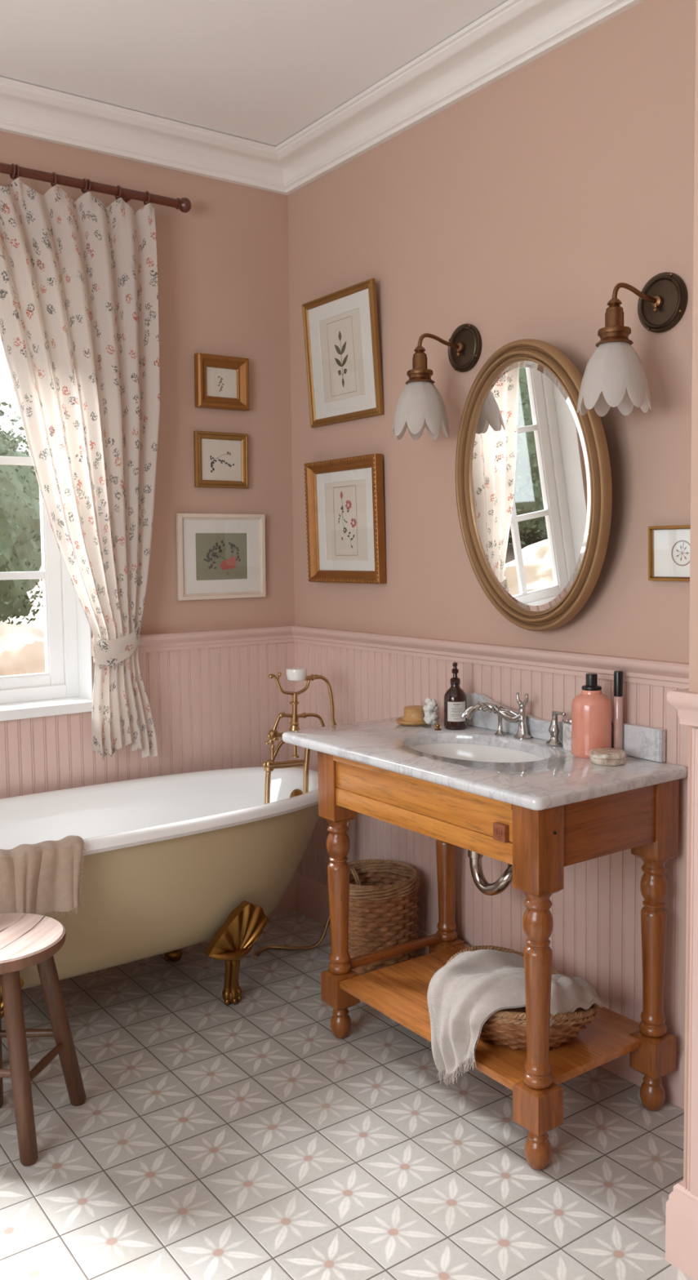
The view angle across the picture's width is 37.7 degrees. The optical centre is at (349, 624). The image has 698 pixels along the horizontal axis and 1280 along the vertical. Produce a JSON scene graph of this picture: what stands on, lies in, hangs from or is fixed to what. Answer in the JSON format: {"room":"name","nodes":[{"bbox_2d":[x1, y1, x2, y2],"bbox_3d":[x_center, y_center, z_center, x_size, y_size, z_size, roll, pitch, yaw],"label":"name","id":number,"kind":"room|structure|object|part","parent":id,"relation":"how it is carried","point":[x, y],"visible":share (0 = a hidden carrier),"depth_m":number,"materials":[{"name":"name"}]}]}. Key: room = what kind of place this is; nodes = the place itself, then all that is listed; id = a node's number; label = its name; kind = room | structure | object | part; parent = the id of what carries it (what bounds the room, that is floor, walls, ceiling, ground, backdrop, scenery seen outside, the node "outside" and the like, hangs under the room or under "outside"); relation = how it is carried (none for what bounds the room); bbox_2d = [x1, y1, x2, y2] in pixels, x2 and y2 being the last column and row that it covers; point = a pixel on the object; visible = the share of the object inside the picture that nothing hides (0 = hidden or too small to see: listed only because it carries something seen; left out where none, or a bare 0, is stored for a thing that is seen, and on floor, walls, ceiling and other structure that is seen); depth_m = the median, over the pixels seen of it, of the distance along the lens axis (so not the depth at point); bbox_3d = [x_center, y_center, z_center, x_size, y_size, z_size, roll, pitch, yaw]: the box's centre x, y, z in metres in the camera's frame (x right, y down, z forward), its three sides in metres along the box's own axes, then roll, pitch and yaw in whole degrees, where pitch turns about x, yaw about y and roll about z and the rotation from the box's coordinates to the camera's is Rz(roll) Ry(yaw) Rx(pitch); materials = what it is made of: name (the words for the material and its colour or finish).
{"room":"bathroom","nodes":[
{"label":"bathroom","id":0,"kind":"room"},
{"bbox_2d":[0,131,294,684],"bbox_3d":[-1.702,-0.216,2.983,3.900,2.830,0.220,-4,5,-35],"label":"wall","id":1,"kind":"structure","parent":0,"point":[222,263],"depth_m":3.66,"materials":[{"name":"paint"}]},
{"bbox_2d":[0,456,93,720],"bbox_3d":[-1.170,-0.400,3.330,0.585,1.407,0.255,-4,5,-35],"label":"window","id":2,"kind":"structure","parent":1,"relation":"in","point":[65,686],"depth_m":3.50,"materials":[{"name":"white paint"}]},
{"bbox_3d":[-1.203,-0.406,3.376,0.487,1.283,0.042,-4,5,-35],"label":"sash","id":3,"kind":"part","parent":2,"relation":"part of","materials":[{"name":"white paint"}]},
{"bbox_3d":[-1.206,-0.418,3.378,0.577,1.369,0.074,-4,5,-35],"label":"frame","id":4,"kind":"part","parent":2,"relation":"part of","materials":[{"name":"white paint"}]},
{"bbox_3d":[-1.161,0.285,3.379,0.585,0.034,0.255,-4,5,-35],"label":"sill","id":5,"kind":"part","parent":2,"relation":"part of","materials":[{"name":"white paint"}]},
{"bbox_2d":[0,162,191,213],"bbox_3d":[-1.233,-1.387,3.045,1.653,0.065,0.104,-4,5,-35],"label":"curtain rod","id":6,"kind":"object","parent":1,"relation":"attached to","point":[184,204],"visible":0.89,"depth_m":3.31,"materials":[{"name":"brown wood"}]},
{"bbox_2d":[0,163,159,759],"bbox_3d":[-0.898,-0.479,3.291,0.628,1.898,0.120,-4,5,-40],"label":"floral curtain","id":7,"kind":"object","parent":6,"relation":"hanging from","point":[79,334],"visible":1,"depth_m":3.33,"materials":[{"name":"fabric"}]},
{"bbox_2d":[0,641,297,874],"bbox_3d":[-1.622,0.651,2.949,3.500,1.004,0.003,-4,5,-35],"label":"wainscoting","id":8,"kind":"structure","parent":1,"relation":"attached to","point":[213,708],"depth_m":3.66,"materials":[{"name":"pink wood"}]},
{"bbox_2d":[193,431,248,488],"bbox_3d":[-0.459,-0.593,3.694,0.214,0.198,0.019,-4,6,-35],"label":"framed botanical print","id":9,"kind":"object","parent":1,"relation":"attached to","point":[220,459],"visible":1,"depth_m":3.69,"materials":[{"name":"beige paper"}]},
{"bbox_2d":[176,513,266,600],"bbox_3d":[-0.460,-0.246,3.715,0.354,0.308,0.019,-4,6,-35],"label":"framed botanical print","id":10,"kind":"object","parent":1,"relation":"attached to","point":[220,556],"visible":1,"depth_m":3.71,"materials":[{"name":"beige paper"}]},
{"bbox_2d":[194,352,248,411],"bbox_3d":[-0.454,-0.868,3.671,0.206,0.186,0.035,-4,6,-35],"label":"framed botanical print","id":11,"kind":"object","parent":1,"relation":"attached to","point":[221,382],"visible":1,"depth_m":3.67,"materials":[{"name":"brown wood"}]},
{"bbox_2d":[266,873,298,917],"bbox_3d":[-1.613,1.131,2.980,3.500,0.142,0.024,-4,5,-35],"label":"baseboard","id":12,"kind":"structure","parent":1,"relation":"attached to","point":[288,903],"depth_m":3.95,"materials":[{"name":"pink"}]},
{"bbox_2d":[0,0,508,146],"bbox_3d":[-0.295,-1.559,0.970,4.000,0.100,5.250,-4,5,-35],"label":"ceiling","id":13,"kind":"structure","parent":0,"point":[260,71],"depth_m":2.94,"materials":[{"name":"white paint"}]},
{"bbox_2d":[0,910,693,1279],"bbox_3d":[-0.257,1.363,1.179,4.000,0.100,5.250,-4,5,-35],"label":"floor","id":14,"kind":"structure","parent":0,"point":[210,1139],"depth_m":2.37,"materials":[{"name":"tile"}]},
{"bbox_2d":[0,912,85,1166],"bbox_3d":[-0.832,0.983,2.425,0.328,0.503,0.348,-1,4,-2],"label":"wooden stool","id":15,"kind":"object","parent":14,"relation":"on","point":[27,940],"visible":1,"depth_m":2.38,"materials":[{"name":"brown wood"}]},
{"bbox_3d":[-0.884,0.990,2.531,0.043,0.474,0.121,-2,4,-22],"label":"leg","id":16,"kind":"part","parent":15,"relation":"part of","materials":[{"name":"brown wood"}]},
{"bbox_3d":[-0.757,1.002,2.344,0.085,0.472,0.054,0,4,17],"label":"leg","id":17,"kind":"part","parent":15,"relation":"part of","materials":[{"name":"brown wood"}]},
{"bbox_3d":[-0.835,0.751,2.398,0.328,0.035,0.328,0,4,17],"label":"seat","id":18,"kind":"part","parent":15,"relation":"part of","materials":[{"name":"wood"}]},
{"bbox_3d":[-0.717,0.987,2.531,0.042,0.477,0.155,1,5,25],"label":"leg","id":19,"kind":"part","parent":15,"relation":"part of","materials":[{"name":"brown wood"}]},
{"bbox_2d":[0,766,319,1019],"bbox_3d":[-0.789,0.870,3.094,1.743,0.625,0.668,-4,5,-35],"label":"bathtub","id":20,"kind":"object","parent":14,"relation":"on","point":[172,863],"visible":0.85,"depth_m":3.08,"materials":[{"name":"beige ceramic"}]},
{"bbox_2d":[0,835,85,919],"bbox_3d":[-0.899,0.676,2.629,0.439,0.201,0.150,-4,5,-35],"label":"bath towel","id":21,"kind":"object","parent":20,"relation":"on","point":[42,877],"visible":0.87,"depth_m":2.65,"materials":[{"name":"beige fabric"}]},
{"bbox_2d":[0,766,318,855],"bbox_3d":[-0.791,0.764,3.086,1.740,0.413,0.660,-4,5,-35],"label":"basin","id":22,"kind":"object","parent":20,"relation":"in","point":[220,811],"depth_m":3.30,"materials":[{"name":"white ceramic"}]},
{"bbox_2d":[253,666,350,959],"bbox_3d":[-0.170,0.641,3.506,0.353,1.002,0.214,-4,5,-35],"label":"tub filler","id":23,"kind":"object","parent":14,"relation":"on","point":[297,673],"visible":0.66,"depth_m":3.40,"materials":[{"name":"gold metal"}]},
{"bbox_3d":[-0.257,0.379,3.341,0.038,0.046,0.056,-2,4,-12],"label":"cross handle","id":24,"kind":"part","parent":23,"relation":"part of","materials":[{"name":"gold metal"}]},
{"bbox_3d":[-0.167,0.343,3.426,0.220,0.114,0.020,-4,5,-35],"label":"cross arm","id":25,"kind":"part","parent":23,"relation":"part of","materials":[{"name":"gold metal"}]},
{"bbox_2d":[327,859,419,975],"bbox_3d":[0.081,0.973,3.279,0.295,0.363,0.289,2,5,36],"label":"wicker basket","id":26,"kind":"object","parent":14,"relation":"on","point":[383,908],"visible":0.62,"depth_m":3.16,"materials":[{"name":"brown wicker"}]},
{"bbox_3d":[0.059,0.923,3.300,0.042,0.231,0.184,-4,5,-35],"label":"handle","id":27,"kind":"part","parent":26,"relation":"part of","materials":[{"name":"brown wicker"}]},
{"bbox_2d":[317,742,679,1169],"bbox_3d":[0.358,0.780,2.707,0.490,0.829,0.858,-4,5,-35],"label":"washstand","id":28,"kind":"object","parent":14,"relation":"on","point":[539,845],"visible":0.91,"depth_m":2.47,"materials":[{"name":"brown wood"}]},
{"bbox_3d":[-0.029,0.771,2.909,0.080,0.829,0.080,-4,5,-35],"label":"leg","id":29,"kind":"part","parent":28,"relation":"part of","materials":[{"name":"brown wood"}]},
{"bbox_3d":[0.142,0.971,3.043,0.352,0.022,0.024,-4,5,-35],"label":"shelf rail","id":30,"kind":"part","parent":28,"relation":"part of","materials":[{"name":"brown wood"}]},
{"bbox_3d":[0.167,0.386,2.548,0.027,0.015,0.695,-4,5,-35],"label":"rail","id":31,"kind":"part","parent":28,"relation":"part of","materials":[{"name":"brown wood"}]},
{"bbox_3d":[0.299,0.750,3.142,0.080,0.829,0.080,-4,5,-35],"label":"leg","id":32,"kind":"part","parent":28,"relation":"part of","materials":[{"name":"brown wood"}]},
{"bbox_2d":[282,692,687,810],"bbox_3d":[0.312,0.357,2.749,0.528,0.253,1.043,-4,5,-35],"label":"countertop","id":33,"kind":"structure","parent":28,"relation":"on","point":[531,774],"depth_m":2.58,"materials":[{"name":"white stone"}]},
{"bbox_2d":[395,705,426,725],"bbox_3d":[0.197,0.280,3.122,0.112,0.052,0.112,-4,5,-35],"label":"plate","id":34,"kind":"object","parent":33,"relation":"on","point":[414,715],"visible":0.87,"depth_m":3.08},
{"bbox_3d":[0.197,0.298,3.123,0.112,0.014,0.112,-4,5,-35],"label":"dish","id":35,"kind":"part","parent":34,"relation":"part of","materials":[{"name":"brown wood"}]},
{"bbox_2d":[402,705,424,722],"bbox_3d":[0.205,0.274,3.120,0.087,0.040,0.087,-4,5,-35],"label":"soap","id":36,"kind":"object","parent":34,"relation":"on","point":[412,713],"depth_m":3.09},
{"bbox_2d":[421,697,440,725],"bbox_3d":[0.246,0.265,3.066,0.060,0.088,0.060,-4,5,-35],"label":"cotton balls","id":37,"kind":"object","parent":33,"relation":"on","point":[431,716],"visible":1,"depth_m":3.06,"materials":[{"name":"white fabric"}]},
{"bbox_2d":[434,724,441,730],"bbox_3d":[0.262,0.303,3.018,0.022,0.018,0.022,-4,5,-35],"label":"trinket","id":38,"kind":"object","parent":33,"relation":"on","point":[437,726],"visible":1,"depth_m":3.01},
{"bbox_2d":[444,662,466,729],"bbox_3d":[0.315,0.211,3.032,0.068,0.198,0.069,1,4,20],"label":"pump bottle","id":39,"kind":"object","parent":33,"relation":"on","point":[455,698],"visible":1,"depth_m":3.01,"materials":[{"name":"brown glass"}]},
{"bbox_2d":[451,703,461,719],"bbox_3d":[0.316,0.257,3.003,0.033,0.044,0.004,-1,4,-1],"label":"label","id":40,"kind":"object","parent":39,"relation":"attached to","point":[455,708],"depth_m":3.00,"materials":[{"name":"grey paper"}]},
{"bbox_2d":[408,742,544,762],"bbox_3d":[0.341,0.422,2.766,0.320,0.122,0.472,-4,5,-35],"label":"basin","id":41,"kind":"object","parent":33,"relation":"in","point":[479,752],"depth_m":2.93,"materials":[{"name":"white ceramic"}]},
{"bbox_2d":[467,849,512,895],"bbox_3d":[0.462,0.615,2.815,0.254,0.259,0.125,-1,4,-5],"label":"trap","id":42,"kind":"object","parent":33,"relation":"attached to","point":[495,888],"visible":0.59,"depth_m":2.81,"materials":[{"name":"silver metal"}]},
{"bbox_2d":[460,692,531,739],"bbox_3d":[0.420,0.254,2.905,0.202,0.127,0.061,1,5,25],"label":"tap","id":43,"kind":"object","parent":33,"relation":"on","point":[502,713],"visible":1,"depth_m":2.89,"materials":[{"name":"silver metal"}]},
{"bbox_3d":[0.418,0.249,2.908,0.172,0.057,0.048,1,4,21],"label":"spout","id":44,"kind":"part","parent":43,"relation":"part of","materials":[{"name":"silver metal"}]},
{"bbox_3d":[0.484,0.218,2.864,0.025,0.051,0.046,-4,5,-35],"label":"handle","id":45,"kind":"part","parent":43,"relation":"part of","materials":[{"name":"silver metal"}]},
{"bbox_2d":[546,711,566,746],"bbox_3d":[0.559,0.280,2.755,0.057,0.094,0.048,1,4,20],"label":"tap","id":46,"kind":"object","parent":33,"relation":"on","point":[554,730],"visible":0.99,"depth_m":2.75,"materials":[{"name":"silver metal"}]},
{"bbox_3d":[0.560,0.263,2.748,0.010,0.060,0.061,-4,5,-35],"label":"lever","id":47,"kind":"part","parent":46,"relation":"part of","materials":[{"name":"silver metal"}]},
{"bbox_2d":[562,715,571,751],"bbox_3d":[0.595,0.287,2.701,0.062,0.086,0.062,-4,5,-35],"label":"lidded jar","id":48,"kind":"object","parent":33,"relation":"on","point":[566,726],"visible":0.4,"depth_m":2.68,"materials":[{"name":"stone"}]},
{"bbox_3d":[0.594,0.253,2.699,0.062,0.016,0.062,-4,5,-35],"label":"lid","id":49,"kind":"part","parent":48,"relation":"part of","materials":[{"name":"silver metal"}]},
{"bbox_2d":[571,672,612,758],"bbox_3d":[0.620,0.231,2.612,0.101,0.210,0.101,-1,4,0],"label":"pump bottle","id":50,"kind":"object","parent":33,"relation":"on","point":[591,709],"visible":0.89,"depth_m":2.58,"materials":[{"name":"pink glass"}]},
{"bbox_2d":[589,747,626,765],"bbox_3d":[0.640,0.327,2.524,0.089,0.031,0.089,-4,5,-35],"label":"soap box","id":51,"kind":"object","parent":33,"relation":"on","point":[598,756],"visible":1,"depth_m":2.49,"materials":[{"name":"stone"}]},
{"bbox_3d":[0.639,0.319,2.523,0.089,0.014,0.089,-4,5,-35],"label":"box lid","id":52,"kind":"part","parent":51,"relation":"part of","materials":[{"name":"stone"}]},
{"bbox_2d":[613,671,622,750],"bbox_3d":[0.686,0.228,2.602,0.023,0.217,0.023,-4,5,-35],"label":"slim bottle","id":53,"kind":"object","parent":33,"relation":"on","point":[618,675],"visible":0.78,"depth_m":2.59,"materials":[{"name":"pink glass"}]},
{"bbox_2d":[446,945,597,1049],"bbox_3d":[0.425,0.948,2.576,0.354,0.141,0.414,-4,5,-38],"label":"basket","id":54,"kind":"object","parent":28,"relation":"on","point":[507,1028],"visible":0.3,"depth_m":2.42,"materials":[{"name":"brown wicker"}]},
{"bbox_2d":[426,949,602,1087],"bbox_3d":[0.381,0.977,2.522,0.358,0.267,0.356,-4,5,-35],"label":"linen towel","id":55,"kind":"object","parent":54,"relation":"in","point":[466,991],"visible":0.85,"depth_m":2.45,"materials":[{"name":"white fabric"}]},
{"bbox_3d":[0.421,0.810,2.279,0.080,0.829,0.080,-4,5,-35],"label":"leg","id":56,"kind":"part","parent":28,"relation":"part of","materials":[{"name":"brown wood"}]},
{"bbox_3d":[0.749,0.789,2.512,0.080,0.829,0.080,-4,5,-35],"label":"leg","id":57,"kind":"part","parent":28,"relation":"part of","materials":[{"name":"brown wood"}]},
{"bbox_2d":[287,0,696,662],"bbox_3d":[1.291,-0.182,1.973,0.200,2.830,4.900,-4,5,-35],"label":"wall","id":58,"kind":"structure","parent":0,"point":[517,210],"depth_m":2.86,"materials":[{"name":"paint"}]},
{"bbox_2d":[302,278,383,427],"bbox_3d":[-0.028,-0.925,3.542,0.049,0.440,0.418,-4,5,-35],"label":"framed botanical print","id":59,"kind":"object","parent":58,"relation":"attached to","point":[341,331],"visible":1,"depth_m":3.53,"materials":[{"name":"beige paper"}]},
{"bbox_2d":[303,453,386,583],"bbox_3d":[-0.021,-0.361,3.582,0.039,0.432,0.425,-5,6,-35],"label":"framed botanical print","id":60,"kind":"object","parent":58,"relation":"attached to","point":[344,496],"visible":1,"depth_m":3.58,"materials":[{"name":"beige paper"}]},
{"bbox_2d":[91,625,688,688],"bbox_3d":[0.079,0.110,2.827,0.815,0.062,2.135,-4,5,-35],"label":"trim","id":61,"kind":"structure","parent":58,"relation":"attached to","point":[637,670],"depth_m":3.17,"materials":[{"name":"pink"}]},
{"bbox_2d":[391,323,481,440],"bbox_3d":[0.244,-0.719,2.995,0.266,0.345,0.170,-4,5,-35],"label":"wall lamp","id":62,"kind":"object","parent":58,"relation":"attached to","point":[420,405],"visible":1,"depth_m":2.94,"materials":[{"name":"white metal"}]},
{"bbox_3d":[0.206,-0.623,2.974,0.169,0.158,0.170,-4,5,-35],"label":"lamp shade","id":63,"kind":"part","parent":62,"relation":"part of","materials":[{"name":"white glass"}]},
{"bbox_3d":[0.271,-0.822,3.007,0.174,0.055,0.030,-4,5,-35],"label":"arm","id":64,"kind":"part","parent":62,"relation":"part of","materials":[{"name":"brown metal"}]},
{"bbox_3d":[0.343,-0.826,3.059,0.020,0.142,0.142,-4,5,-35],"label":"plate","id":65,"kind":"part","parent":62,"relation":"part of","materials":[{"name":"brown metal"}]},
{"bbox_2d":[293,641,688,1051],"bbox_3d":[0.411,0.614,3.095,0.003,1.004,2.135,-4,5,-35],"label":"wainscoting","id":66,"kind":"structure","parent":58,"relation":"attached to","point":[595,938],"depth_m":2.98,"materials":[{"name":"pink wood"}]},
{"bbox_2d":[297,874,697,1279],"bbox_3d":[0.969,1.163,1.935,0.508,0.159,4.676,-4,5,-35],"label":"baseboard","id":67,"kind":"structure","parent":58,"relation":"attached to","point":[313,896],"depth_m":2.53,"materials":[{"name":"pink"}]},
{"bbox_2d":[455,338,612,631],"bbox_3d":[0.481,-0.370,2.780,0.095,0.786,0.606,-3,5,-32],"label":"oval mirror","id":68,"kind":"object","parent":58,"relation":"attached to","point":[534,486],"visible":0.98,"depth_m":2.75,"materials":[{"name":"clear glass"}]},
{"bbox_2d":[469,360,591,611],"bbox_3d":[0.486,-0.370,2.783,0.013,0.680,0.498,-9,8,-31],"label":"mirror glass","id":69,"kind":"object","parent":68,"relation":"attached to","point":[530,445],"depth_m":2.76,"materials":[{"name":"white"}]},
{"bbox_2d":[466,692,666,762],"bbox_3d":[0.568,0.273,2.814,0.020,0.100,0.716,-4,5,-35],"label":"backsplash","id":70,"kind":"structure","parent":58,"relation":"attached to","point":[644,742],"depth_m":2.64,"materials":[{"name":"white stone"}]},
{"bbox_2d":[577,271,688,417],"bbox_3d":[0.659,-0.673,2.416,0.266,0.345,0.170,-4,5,-35],"label":"wall lamp","id":71,"kind":"object","parent":58,"relation":"attached to","point":[615,375],"visible":1,"depth_m":2.37,"materials":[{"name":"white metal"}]},
{"bbox_3d":[0.620,-0.577,2.395,0.169,0.158,0.170,-4,5,-35],"label":"lamp shade","id":72,"kind":"part","parent":71,"relation":"part of","materials":[{"name":"white glass"}]},
{"bbox_3d":[0.685,-0.776,2.429,0.174,0.055,0.030,-4,5,-35],"label":"arm","id":73,"kind":"part","parent":71,"relation":"part of","materials":[{"name":"brown metal"}]},
{"bbox_3d":[0.757,-0.780,2.480,0.020,0.142,0.142,-4,5,-35],"label":"plate","id":74,"kind":"part","parent":71,"relation":"part of","materials":[{"name":"brown metal"}]},
{"bbox_2d":[648,524,690,581],"bbox_3d":[0.803,-0.171,2.464,0.019,0.134,0.185,-5,6,-35],"label":"framed print","id":75,"kind":"object","parent":58,"relation":"attached to","point":[668,546],"visible":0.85,"depth_m":2.49,"materials":[{"name":"white paper"}]},
{"bbox_2d":[683,0,697,1185],"bbox_3d":[1.574,-0.116,0.989,0.485,2.830,2.565,-4,5,-35],"label":"wall","id":76,"kind":"structure","parent":0,"point":[693,633],"depth_m":1.88,"materials":[{"name":"paint"}]},
{"bbox_2d":[0,0,644,195],"bbox_3d":[-0.291,-1.444,0.887,3.500,0.110,4.700,-4,5,-35],"label":"trim","id":77,"kind":"structure","parent":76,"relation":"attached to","point":[514,34],"depth_m":3.23,"materials":[{"name":"white paint"}]},
{"bbox_2d":[666,688,697,726],"bbox_3d":[1.558,0.208,1.015,0.513,0.062,2.593,-4,5,-35],"label":"trim","id":78,"kind":"structure","parent":76,"relation":"attached to","point":[685,701],"depth_m":1.90,"materials":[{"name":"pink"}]},
{"bbox_2d":[685,728,697,1197],"bbox_3d":[1.384,0.758,0.900,0.003,1.004,2.553,-4,5,-35],"label":"trim","id":79,"kind":"structure","parent":76,"relation":"attached to","point":[691,1126],"depth_m":1.93,"materials":[{"name":"pink paint"}]},
{"label":"outside","id":80,"kind":"structure","parent":0,"visible":0},
{"bbox_2d":[0,565,44,631],"bbox_3d":[-9.607,-0.364,17.126,44.000,1.920,31.600,-4,5,-35],"label":"ground","id":81,"kind":"structure","parent":80,"point":[37,623],"depth_m":16.91,"materials":[{"name":"white"}]},
{"bbox_2d":[0,401,43,625],"bbox_3d":[-4.814,-1.058,10.669,3.582,3.423,3.534,-4,5,-35],"label":"trees","id":82,"kind":"object","parent":81,"relation":"on","point":[20,508],"visible":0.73,"depth_m":10.49,"materials":[{"name":"green plant"}]},
{"bbox_2d":[0,623,44,675],"bbox_3d":[-2.865,0.629,8.846,1.221,1.269,1.240,-4,5,-35],"label":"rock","id":83,"kind":"object","parent":81,"relation":"on","point":[22,651],"visible":0.2,"depth_m":8.44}
]}

